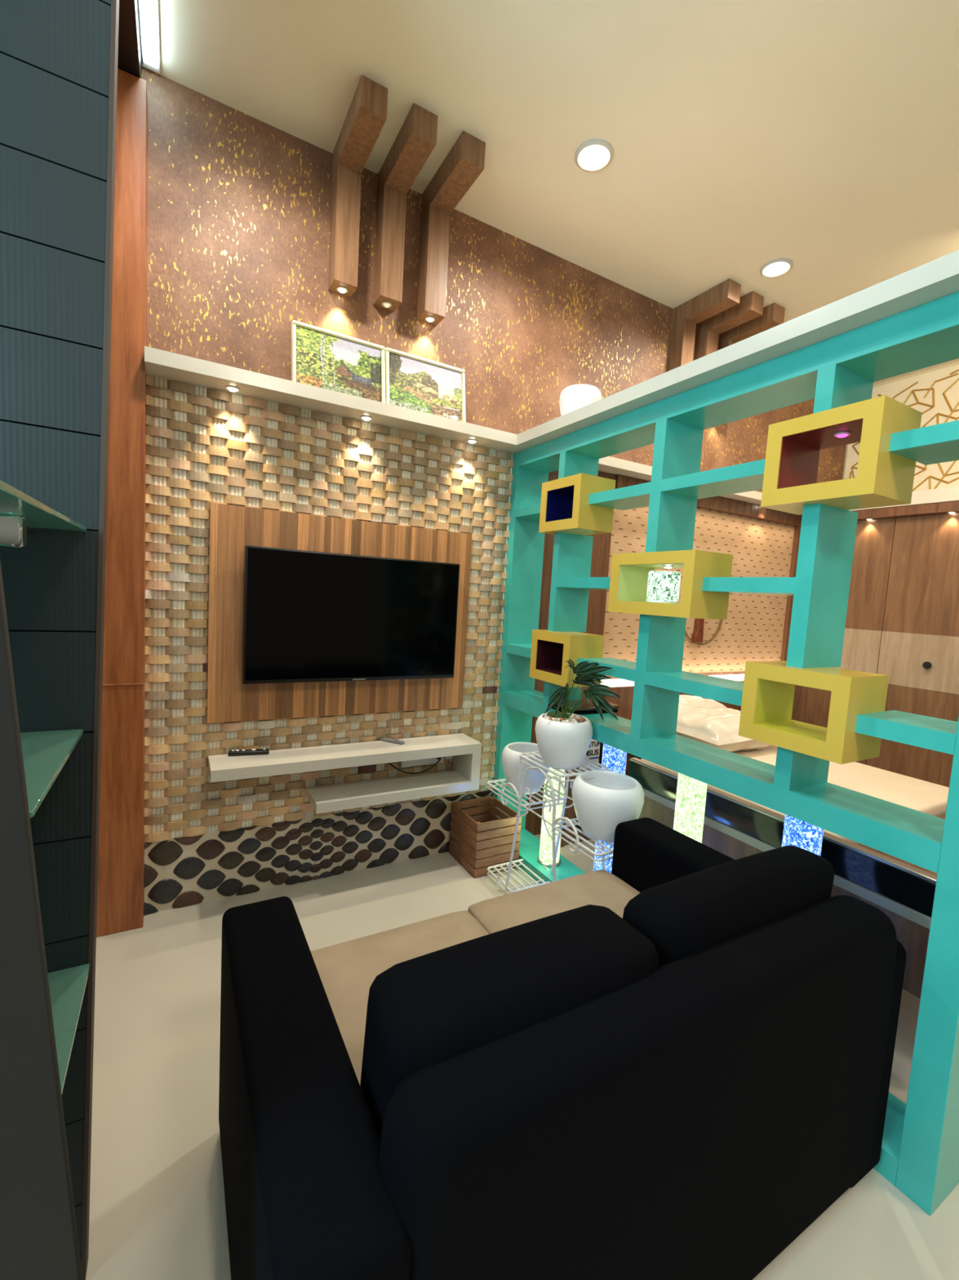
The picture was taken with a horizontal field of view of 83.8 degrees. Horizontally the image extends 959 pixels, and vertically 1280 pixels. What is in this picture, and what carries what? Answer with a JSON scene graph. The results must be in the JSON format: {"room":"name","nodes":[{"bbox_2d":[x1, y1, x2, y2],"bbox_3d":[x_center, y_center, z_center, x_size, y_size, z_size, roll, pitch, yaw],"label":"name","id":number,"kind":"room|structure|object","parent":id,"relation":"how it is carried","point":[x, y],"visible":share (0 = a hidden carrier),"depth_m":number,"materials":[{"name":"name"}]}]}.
{"room":"living room","nodes":[
{"label":"living room","id":0,"kind":"room"},
{"bbox_2d":[142,66,846,915],"bbox_3d":[0.169,-0.455,2.920,6.500,3.187,0.170,1,6,-30],"label":"wall","id":1,"kind":"structure","parent":0,"point":[238,204],"depth_m":2.33,"materials":[{"name":"brown stone"}]},
{"bbox_2d":[96,68,147,937],"bbox_3d":[-1.417,-0.405,1.924,0.360,3.075,0.104,1,6,-30],"label":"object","id":2,"kind":"structure","parent":1,"relation":"attached to","point":[121,854],"depth_m":1.95,"materials":[{"name":"brown wood"}]},
{"bbox_2d":[117,0,142,79],"bbox_3d":[-0.726,-1.873,0.816,0.242,0.109,2.399,1,6,-30],"label":"trim","id":3,"kind":"structure","parent":1,"relation":"attached to","point":[129,59],"depth_m":1.71,"materials":[{"name":"black"}]},
{"bbox_2d":[207,502,471,723],"bbox_3d":[-0.585,-0.098,2.467,1.191,0.896,0.014,1,6,-30],"label":"panel","id":4,"kind":"object","parent":1,"relation":"attached to","point":[232,527],"visible":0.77,"depth_m":2.35,"materials":[{"name":"brown wood"}]},
{"bbox_2d":[242,545,459,684],"bbox_3d":[-0.549,-0.099,2.437,0.970,0.565,0.071,1,6,-30],"label":"television","id":5,"kind":"object","parent":4,"relation":"attached to","point":[309,616],"visible":1,"depth_m":2.37,"materials":[{"name":"black plastic"}]},
{"bbox_2d":[208,733,481,813],"bbox_3d":[-0.567,0.614,2.446,1.199,0.234,0.203,1,6,-30],"label":"console","id":6,"kind":"object","parent":1,"relation":"attached to","point":[464,775],"visible":1,"depth_m":2.43,"materials":[{"name":"white paint"}]},
{"bbox_2d":[227,748,269,755],"bbox_3d":[-0.981,0.476,2.274,0.160,0.021,0.036,1,5,-21],"label":"remote control","id":7,"kind":"object","parent":6,"relation":"on","point":[258,751],"visible":1,"depth_m":2.26,"materials":[{"name":"black plastic"}]},
{"bbox_2d":[377,737,404,744],"bbox_3d":[-0.428,0.485,2.583,0.145,0.014,0.030,6,5,25],"label":"remote control","id":8,"kind":"object","parent":6,"relation":"on","point":[384,739],"visible":1,"depth_m":2.57,"materials":[{"name":"grey plastic"}]},
{"bbox_2d":[388,755,453,773],"bbox_3d":[-0.293,0.613,2.684,0.370,0.099,0.058,1,6,-30],"label":"power strip","id":9,"kind":"object","parent":1,"relation":"attached to","point":[434,760],"visible":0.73,"depth_m":2.69,"materials":[{"name":"white plastic"}]},
{"bbox_2d":[444,755,453,759],"bbox_3d":[-0.159,0.590,2.779,0.043,0.055,0.022,1,6,-30],"label":"socket","id":10,"kind":"object","parent":9,"relation":"attached to","point":[448,757],"depth_m":2.77,"materials":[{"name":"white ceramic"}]},
{"bbox_2d":[144,249,958,505],"bbox_3d":[1.188,-0.881,2.106,4.340,0.063,2.250,1,6,-30],"label":"wall ledge","id":11,"kind":"object","parent":1,"relation":"attached to","point":[938,278],"visible":0.62,"depth_m":1.96,"materials":[{"name":"white paint"}]},
{"bbox_2d":[225,385,239,391],"bbox_3d":[-0.966,-0.982,2.089,0.053,0.004,0.053,1,5,-22],"label":"recessed light","id":12,"kind":"object","parent":11,"relation":"attached to","point":[228,388],"depth_m":2.08,"materials":[{"name":"beige"}]},
{"bbox_2d":[291,320,385,403],"bbox_3d":[-0.598,-1.175,2.299,0.402,0.286,0.064,1,6,-30],"label":"framed picture","id":13,"kind":"object","parent":11,"relation":"on","point":[321,357],"visible":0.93,"depth_m":2.29,"materials":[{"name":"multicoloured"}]},
{"bbox_2d":[360,415,372,421],"bbox_3d":[-0.499,-0.974,2.355,0.054,0.012,0.054,1,6,-30],"label":"recessed light","id":14,"kind":"object","parent":11,"relation":"attached to","point":[367,418],"depth_m":2.34,"materials":[{"name":"beige"}]},
{"bbox_2d":[384,347,466,422],"bbox_3d":[-0.246,-1.172,2.499,0.404,0.286,0.064,1,6,-30],"label":"framed picture","id":15,"kind":"object","parent":11,"relation":"on","point":[413,382],"visible":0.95,"depth_m":2.49,"materials":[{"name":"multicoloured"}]},
{"bbox_2d":[466,439,477,443],"bbox_3d":[-0.036,-0.974,2.618,0.053,0.004,0.053,1,5,-22],"label":"recessed light","id":16,"kind":"object","parent":11,"relation":"attached to","point":[469,441],"depth_m":2.61,"materials":[{"name":"beige"}]},
{"bbox_2d":[559,384,601,416],"bbox_3d":[0.469,-1.077,2.502,0.196,0.175,0.196,1,6,-30],"label":"plant pot","id":17,"kind":"object","parent":11,"relation":"on","point":[573,397],"visible":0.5,"depth_m":2.42,"materials":[{"name":"white ceramic"}]},
{"bbox_2d":[524,470,802,835],"bbox_3d":[1.392,0.093,3.586,2.487,2.125,0.090,1,6,-30],"label":"wall","id":18,"kind":"structure","parent":1,"relation":"attached to","point":[762,542],"depth_m":3.71,"materials":[{"name":"brown wood"}]},
{"bbox_2d":[85,834,958,1279],"bbox_3d":[1.161,1.389,1.348,6.700,0.100,4.400,1,6,-30],"label":"floor","id":19,"kind":"structure","parent":0,"point":[157,1209],"depth_m":1.42,"materials":[{"name":"beige tile"}]},
{"bbox_2d":[0,560,82,1279],"bbox_3d":[-0.757,0.590,0.405,0.820,1.430,0.015,1,6,-30],"label":"board","id":20,"kind":"object","parent":19,"relation":"on","point":[39,1239],"visible":1,"depth_m":0.55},
{"bbox_2d":[0,0,119,1279],"bbox_3d":[-1.062,-0.279,0.720,0.988,3.070,0.043,1,6,-30],"label":"wall","id":21,"kind":"structure","parent":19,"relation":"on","point":[59,58],"depth_m":0.89,"materials":[{"name":"black"}]},
{"bbox_2d":[0,480,86,547],"bbox_3d":[-0.845,-0.141,0.477,0.728,0.049,0.616,1,6,-30],"label":"glass shelf","id":22,"kind":"object","parent":21,"relation":"attached to","point":[20,513],"visible":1,"depth_m":0.70,"materials":[{"name":"green glass"}]},
{"bbox_2d":[20,728,83,817],"bbox_3d":[-0.923,0.184,0.604,0.722,0.020,0.386,1,6,-30],"label":"glass shelf","id":23,"kind":"object","parent":21,"relation":"attached to","point":[45,753],"visible":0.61,"depth_m":0.79,"materials":[{"name":"green glass"}]},
{"bbox_2d":[47,963,89,1094],"bbox_3d":[-0.967,0.621,0.683,0.730,0.020,0.296,1,6,-30],"label":"glass shelf","id":24,"kind":"object","parent":21,"relation":"attached to","point":[67,987],"visible":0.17,"depth_m":0.89,"materials":[{"name":"green glass"}]},
{"bbox_2d":[448,795,521,877],"bbox_3d":[0.025,1.011,2.778,0.260,0.272,0.284,1,6,-30],"label":"wooden crate","id":25,"kind":"object","parent":19,"relation":"on","point":[476,855],"visible":0.98,"depth_m":2.69,"materials":[{"name":"brown wood"}]},
{"bbox_2d":[486,751,613,894],"bbox_3d":[0.333,0.859,2.340,0.269,0.689,0.804,1,6,-30],"label":"plant stand","id":26,"kind":"object","parent":19,"relation":"on","point":[568,821],"visible":0.62,"depth_m":2.34,"materials":[{"name":"white metal"}]},
{"bbox_2d":[487,858,551,893],"bbox_3d":[0.203,1.134,2.566,0.268,0.031,0.241,1,6,-30],"label":"tray","id":27,"kind":"object","parent":26,"relation":"on","point":[507,888],"depth_m":2.53,"materials":[{"name":"white metal"}]},
{"bbox_2d":[502,742,550,794],"bbox_3d":[0.218,0.606,2.523,0.232,0.200,0.232,1,6,-30],"label":"plant pot","id":28,"kind":"object","parent":26,"relation":"on","point":[535,780],"visible":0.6,"depth_m":2.44,"materials":[{"name":"white ceramic"}]},
{"bbox_2d":[486,778,567,810],"bbox_3d":[0.221,0.721,2.539,0.268,0.031,0.321,1,6,-30],"label":"tray","id":29,"kind":"object","parent":26,"relation":"on","point":[501,780],"depth_m":2.47,"materials":[{"name":"white metal"}]},
{"bbox_2d":[535,712,592,769],"bbox_3d":[0.349,0.419,2.235,0.238,0.205,0.238,1,6,-30],"label":"plant pot","id":30,"kind":"object","parent":26,"relation":"on","point":[563,744],"visible":0.82,"depth_m":2.15,"materials":[{"name":"white ceramic"}]},
{"bbox_2d":[544,658,622,721],"bbox_3d":[0.388,0.215,2.152,0.234,0.269,0.305,1,6,-30],"label":"leafy plant","id":31,"kind":"object","parent":30,"relation":"in","point":[586,673],"visible":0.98,"depth_m":2.13,"materials":[{"name":"green plant"}]},
{"bbox_2d":[519,751,608,782],"bbox_3d":[0.359,0.534,2.300,0.268,0.031,0.311,1,6,-30],"label":"tray","id":32,"kind":"object","parent":26,"relation":"on","point":[592,766],"depth_m":2.23,"materials":[{"name":"white metal"}]},
{"bbox_2d":[551,817,613,862],"bbox_3d":[0.466,0.772,2.107,0.268,0.031,0.289,1,6,-30],"label":"tray","id":33,"kind":"object","parent":26,"relation":"on","point":[610,851],"depth_m":2.04,"materials":[{"name":"white metal"}]},
{"bbox_2d":[571,769,644,842],"bbox_3d":[0.497,0.651,2.092,0.276,0.215,0.276,1,6,-30],"label":"plant pot","id":34,"kind":"object","parent":26,"relation":"on","point":[605,801],"visible":0.94,"depth_m":2.00,"materials":[{"name":"white ceramic"}]},
{"bbox_2d":[218,817,906,1279],"bbox_3d":[0.184,0.884,1.315,1.431,0.799,0.879,1,6,-30],"label":"sofa","id":35,"kind":"object","parent":19,"relation":"on","point":[669,1064],"visible":1,"depth_m":0.90,"materials":[{"name":"black fabric"}]},
{"bbox_2d":[311,910,488,1084],"bbox_3d":[-0.109,0.925,1.248,0.532,0.162,0.680,1,6,-30],"label":"seat cushion","id":36,"kind":"object","parent":35,"relation":"on","point":[347,971],"depth_m":1.39,"materials":[{"name":"beige fabric"}]},
{"bbox_2d":[360,904,658,1141],"bbox_3d":[0.062,0.710,0.966,0.525,0.354,0.232,1,6,-30],"label":"cushion","id":37,"kind":"object","parent":35,"relation":"on","point":[429,1014],"depth_m":0.86,"materials":[{"name":"black fabric"}]},
{"bbox_2d":[467,869,640,933],"bbox_3d":[0.369,0.929,1.530,0.578,0.162,0.697,1,6,-30],"label":"seat cushion","id":38,"kind":"object","parent":35,"relation":"on","point":[613,891],"depth_m":1.71,"materials":[{"name":"beige fabric"}]},
{"bbox_2d":[622,844,835,968],"bbox_3d":[0.579,0.704,1.238,0.633,0.383,0.170,1,6,-30],"label":"cushion","id":39,"kind":"object","parent":35,"relation":"on","point":[687,917],"depth_m":1.13,"materials":[{"name":"black fabric"}]},
{"bbox_2d":[560,765,601,847],"bbox_3d":[0.574,0.952,3.131,0.365,0.400,0.181,1,6,-30],"label":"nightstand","id":40,"kind":"object","parent":19,"relation":"on","point":[570,812],"visible":0.12,"depth_m":3.00,"materials":[{"name":"brown wood"}]},
{"bbox_2d":[578,738,600,769],"bbox_3d":[0.646,0.664,3.127,0.151,0.180,0.006,1,6,-30],"label":"card stand","id":41,"kind":"object","parent":40,"relation":"on","point":[593,753],"visible":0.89,"depth_m":3.14,"materials":[{"name":"paper"}]},
{"bbox_2d":[599,742,603,764],"bbox_3d":[0.698,0.652,3.186,0.100,0.200,0.025,1,6,-30],"label":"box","id":42,"kind":"object","parent":40,"relation":"on","point":[601,744],"visible":0.08,"depth_m":3.19,"materials":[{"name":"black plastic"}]},
{"bbox_2d":[492,291,958,1215],"bbox_3d":[0.677,0.181,2.067,0.250,2.126,2.029,1,6,-30],"label":"divider","id":43,"kind":"object","parent":19,"relation":"on","point":[919,1156],"visible":0.94,"depth_m":1.57,"materials":[{"name":"teal paint"}]},
{"bbox_2d":[506,644,531,657],"bbox_3d":[0.305,0.059,2.774,0.200,0.047,0.296,1,6,-30],"label":"shelf","id":44,"kind":"object","parent":43,"relation":"attached to","point":[513,650],"depth_m":2.77,"materials":[{"name":"teal paint"}]},
{"bbox_2d":[515,503,541,520],"bbox_3d":[0.345,-0.647,2.714,0.200,0.043,0.296,1,6,-30],"label":"shelf","id":45,"kind":"object","parent":43,"relation":"attached to","point":[532,513],"depth_m":2.73,"materials":[{"name":"teal paint"}]},
{"bbox_2d":[537,767,565,866],"bbox_3d":[0.369,0.748,2.649,0.116,0.728,0.116,1,6,-30],"label":"column","id":46,"kind":"structure","parent":43,"relation":"on","point":[545,857],"depth_m":2.62,"materials":[{"name":"white"}]},
{"bbox_2d":[556,577,610,590],"bbox_3d":[0.545,-0.247,2.356,0.200,0.046,0.407,1,6,-30],"label":"shelf","id":47,"kind":"object","parent":43,"relation":"attached to","point":[562,583],"depth_m":2.34,"materials":[{"name":"teal paint"}]},
{"bbox_2d":[547,698,620,714],"bbox_3d":[0.491,0.311,2.500,0.300,0.032,0.177,1,5,-25],"label":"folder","id":48,"kind":"object","parent":43,"relation":"on","point":[584,708],"visible":0.44,"depth_m":2.44,"materials":[{"name":"black"}]},
{"bbox_2d":[577,657,635,681],"bbox_3d":[0.601,0.121,2.252,0.200,0.047,0.340,1,6,-30],"label":"shelf","id":49,"kind":"object","parent":43,"relation":"attached to","point":[622,668],"depth_m":2.18,"materials":[{"name":"teal paint"}]},
{"bbox_2d":[593,743,626,873],"bbox_3d":[0.561,0.788,2.312,0.116,0.728,0.116,1,6,-30],"label":"column","id":50,"kind":"structure","parent":43,"relation":"on","point":[615,758],"depth_m":2.26,"materials":[{"name":"blue"}]},
{"bbox_2d":[588,481,651,510],"bbox_3d":[0.641,-0.586,2.193,0.200,0.043,0.344,1,6,-30],"label":"shelf","id":51,"kind":"object","parent":43,"relation":"attached to","point":[635,496],"depth_m":2.18,"materials":[{"name":"teal paint"}]},
{"bbox_2d":[646,570,680,603],"bbox_3d":[0.685,-0.197,1.989,0.115,0.114,0.115,1,6,-30],"label":"lamp","id":52,"kind":"object","parent":43,"relation":"on","point":[663,586],"visible":0.92,"depth_m":1.94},
{"bbox_2d":[673,772,707,843],"bbox_3d":[0.756,0.829,1.969,0.116,0.728,0.116,1,6,-30],"label":"column","id":53,"kind":"structure","parent":43,"relation":"on","point":[691,793],"depth_m":1.91,"materials":[{"name":"white"}]},
{"bbox_2d":[644,671,743,706],"bbox_3d":[0.816,0.166,1.873,0.200,0.047,0.432,1,6,-30],"label":"shelf","id":54,"kind":"object","parent":43,"relation":"attached to","point":[719,689],"depth_m":1.85,"materials":[{"name":"teal paint"}]},
{"bbox_2d":[661,458,765,499],"bbox_3d":[0.856,-0.541,1.814,0.200,0.043,0.430,1,6,-30],"label":"shelf","id":55,"kind":"object","parent":43,"relation":"attached to","point":[749,476],"depth_m":1.81,"materials":[{"name":"teal paint"}]},
{"bbox_2d":[503,689,944,873],"bbox_3d":[0.683,0.409,2.104,0.200,0.071,1.898,1,6,-30],"label":"shelf","id":56,"kind":"object","parent":43,"relation":"attached to","point":[915,837],"depth_m":1.57,"materials":[{"name":"teal paint"}]},
{"bbox_2d":[702,577,795,595],"bbox_3d":[0.912,-0.171,1.710,0.200,0.046,0.309,1,6,-30],"label":"shelf","id":57,"kind":"object","parent":43,"relation":"attached to","point":[711,586],"depth_m":1.66,"materials":[{"name":"teal paint"}]},
{"bbox_2d":[782,813,823,855],"bbox_3d":[0.951,0.869,1.624,0.116,0.728,0.116,1,6,-30],"label":"column","id":58,"kind":"structure","parent":43,"relation":"on","point":[797,833],"depth_m":1.56,"materials":[{"name":"blue"}]},
{"bbox_2d":[833,431,851,437],"bbox_3d":[0.987,-0.558,1.453,0.040,0.004,0.040,1,6,-30],"label":"recessed light","id":59,"kind":"object","parent":43,"relation":"on","point":[836,434],"depth_m":1.45,"materials":[{"name":"pink"}]},
{"bbox_2d":[855,710,958,755],"bbox_3d":[1.114,0.228,1.348,0.200,0.047,0.203,1,6,-30],"label":"shelf","id":60,"kind":"object","parent":43,"relation":"attached to","point":[940,735],"depth_m":1.31,"materials":[{"name":"teal paint"}]},
{"bbox_2d":[888,420,958,465],"bbox_3d":[1.155,-0.479,1.287,0.200,0.043,0.202,1,6,-30],"label":"shelf","id":61,"kind":"object","parent":43,"relation":"attached to","point":[937,443],"depth_m":1.29,"materials":[{"name":"teal paint"}]},
{"bbox_2d":[625,744,949,998],"bbox_3d":[1.390,0.925,2.550,1.182,0.645,1.850,1,6,-30],"label":"bed","id":62,"kind":"object","parent":19,"relation":"on","point":[737,827],"visible":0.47,"depth_m":2.00,"materials":[{"name":"fabric"}]},
{"bbox_2d":[678,694,726,712],"bbox_3d":[1.292,0.447,3.328,0.510,0.191,0.290,1,6,-30],"label":"pillow","id":63,"kind":"object","parent":62,"relation":"on","point":[686,702],"visible":0.38,"depth_m":3.25,"materials":[{"name":"beige fabric"}]},
{"bbox_2d":[675,707,771,751],"bbox_3d":[1.311,0.486,2.899,0.640,0.192,0.440,1,6,-30],"label":"pillow","id":64,"kind":"object","parent":62,"relation":"on","point":[719,727],"visible":0.6,"depth_m":2.71,"materials":[{"name":"beige fabric"}]},
{"bbox_2d":[791,485,958,787],"bbox_3d":[3.403,0.210,3.034,0.530,2.215,2.955,1,6,-30],"label":"wardrobe","id":65,"kind":"object","parent":19,"relation":"on","point":[902,622],"visible":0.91,"depth_m":3.56,"materials":[{"name":"brown wood"}]},
{"bbox_2d":[137,0,958,384],"bbox_3d":[1.349,-1.881,1.069,6.700,0.100,4.400,1,6,-30],"label":"ceiling","id":66,"kind":"structure","parent":0,"point":[822,136],"depth_m":1.97,"materials":[{"name":"paint"}]},
{"bbox_2d":[137,0,160,73],"bbox_3d":[-0.587,-1.910,0.879,0.055,0.029,2.380,1,6,-30],"label":"ceiling light strip","id":67,"kind":"object","parent":66,"relation":"attached to","point":[148,11],"visible":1,"depth_m":1.77,"materials":[{"name":"grey"}]},
{"bbox_2d":[328,75,387,297],"bbox_3d":[-0.491,-1.745,2.116,0.098,0.558,0.408,1,6,-30],"label":"ceiling beam","id":68,"kind":"structure","parent":66,"relation":"attached to","point":[365,120],"depth_m":2.19,"materials":[{"name":"brown wood"}]},
{"bbox_2d":[336,286,347,293],"bbox_3d":[-0.586,-1.493,2.279,0.045,0.004,0.045,5,5,23],"label":"recessed light","id":69,"kind":"object","parent":68,"relation":"attached to","point":[339,289],"depth_m":2.27,"materials":[{"name":"beige"}]},
{"bbox_2d":[373,103,438,311],"bbox_3d":[-0.318,-1.743,2.215,0.100,0.558,0.408,1,6,-30],"label":"ceiling beam","id":70,"kind":"structure","parent":66,"relation":"attached to","point":[416,140],"depth_m":2.29,"materials":[{"name":"brown wood"}]},
{"bbox_2d":[381,301,391,307],"bbox_3d":[-0.413,-1.492,2.378,0.045,0.004,0.045,4,5,8],"label":"recessed light","id":71,"kind":"object","parent":70,"relation":"attached to","point":[384,304],"depth_m":2.37,"materials":[{"name":"beige"}]},
{"bbox_2d":[416,130,485,325],"bbox_3d":[-0.135,-1.742,2.320,0.102,0.558,0.404,1,6,-30],"label":"ceiling beam","id":72,"kind":"structure","parent":66,"relation":"attached to","point":[464,162],"depth_m":2.39,"materials":[{"name":"brown wood"}]},
{"bbox_2d":[425,315,435,322],"bbox_3d":[-0.230,-1.486,2.482,0.046,0.012,0.046,1,6,-30],"label":"recessed light","id":73,"kind":"object","parent":72,"relation":"attached to","point":[428,318],"depth_m":2.47,"materials":[{"name":"beige"}]},
{"bbox_2d":[574,138,613,172],"bbox_3d":[0.466,-1.965,2.178,0.156,0.022,0.156,1,6,-30],"label":"recessed light","id":74,"kind":"object","parent":66,"relation":"in","point":[592,156],"visible":1,"depth_m":2.16,"materials":[{"name":"grey plastic"}]},
{"bbox_2d":[579,145,608,168],"bbox_3d":[0.466,-1.965,2.178,0.116,0.022,0.116,1,6,-30],"label":"diffuser","id":75,"kind":"object","parent":74,"relation":"attached to","point":[590,156],"depth_m":2.16,"materials":[{"name":"beige plastic"}]},
{"bbox_2d":[667,278,741,371],"bbox_3d":[1.309,-1.730,3.153,0.102,0.558,0.384,1,6,-30],"label":"ceiling beam","id":76,"kind":"structure","parent":66,"relation":"attached to","point":[726,295],"depth_m":3.19,"materials":[{"name":"brown wood"}]},
{"bbox_2d":[693,291,764,360],"bbox_3d":[1.492,-1.728,3.257,0.107,0.558,0.384,1,6,-30],"label":"ceiling beam","id":77,"kind":"structure","parent":66,"relation":"attached to","point":[750,307],"depth_m":3.23,"materials":[{"name":"brown wood"}]},
{"bbox_2d":[717,302,785,350],"bbox_3d":[1.672,-1.726,3.360,0.108,0.558,0.384,1,6,-30],"label":"ceiling beam","id":78,"kind":"structure","parent":66,"relation":"attached to","point":[773,315],"depth_m":3.26,"materials":[{"name":"brown wood"}]},
{"bbox_2d":[760,257,793,277],"bbox_3d":[1.567,-1.956,2.822,0.156,0.022,0.156,1,6,-30],"label":"recessed light","id":79,"kind":"object","parent":66,"relation":"in","point":[777,267],"visible":1,"depth_m":2.80,"materials":[{"name":"grey plastic"}]},
{"bbox_2d":[764,262,788,275],"bbox_3d":[1.567,-1.956,2.822,0.116,0.022,0.116,1,6,-30],"label":"diffuser","id":80,"kind":"object","parent":79,"relation":"attached to","point":[771,268],"depth_m":2.81,"materials":[{"name":"beige plastic"}]},
{"bbox_2d":[842,360,958,479],"bbox_3d":[3.995,-0.211,2.652,0.110,3.187,4.200,1,6,-30],"label":"wall","id":81,"kind":"structure","parent":0,"point":[956,362],"depth_m":3.98,"materials":[{"name":"paint"}]},
{"bbox_2d":[844,364,958,491],"bbox_3d":[3.684,-1.383,3.078,0.020,0.910,2.880,1,6,-30],"label":"wall panel","id":82,"kind":"object","parent":81,"relation":"attached to","point":[935,393],"visible":0.36,"depth_m":3.84,"materials":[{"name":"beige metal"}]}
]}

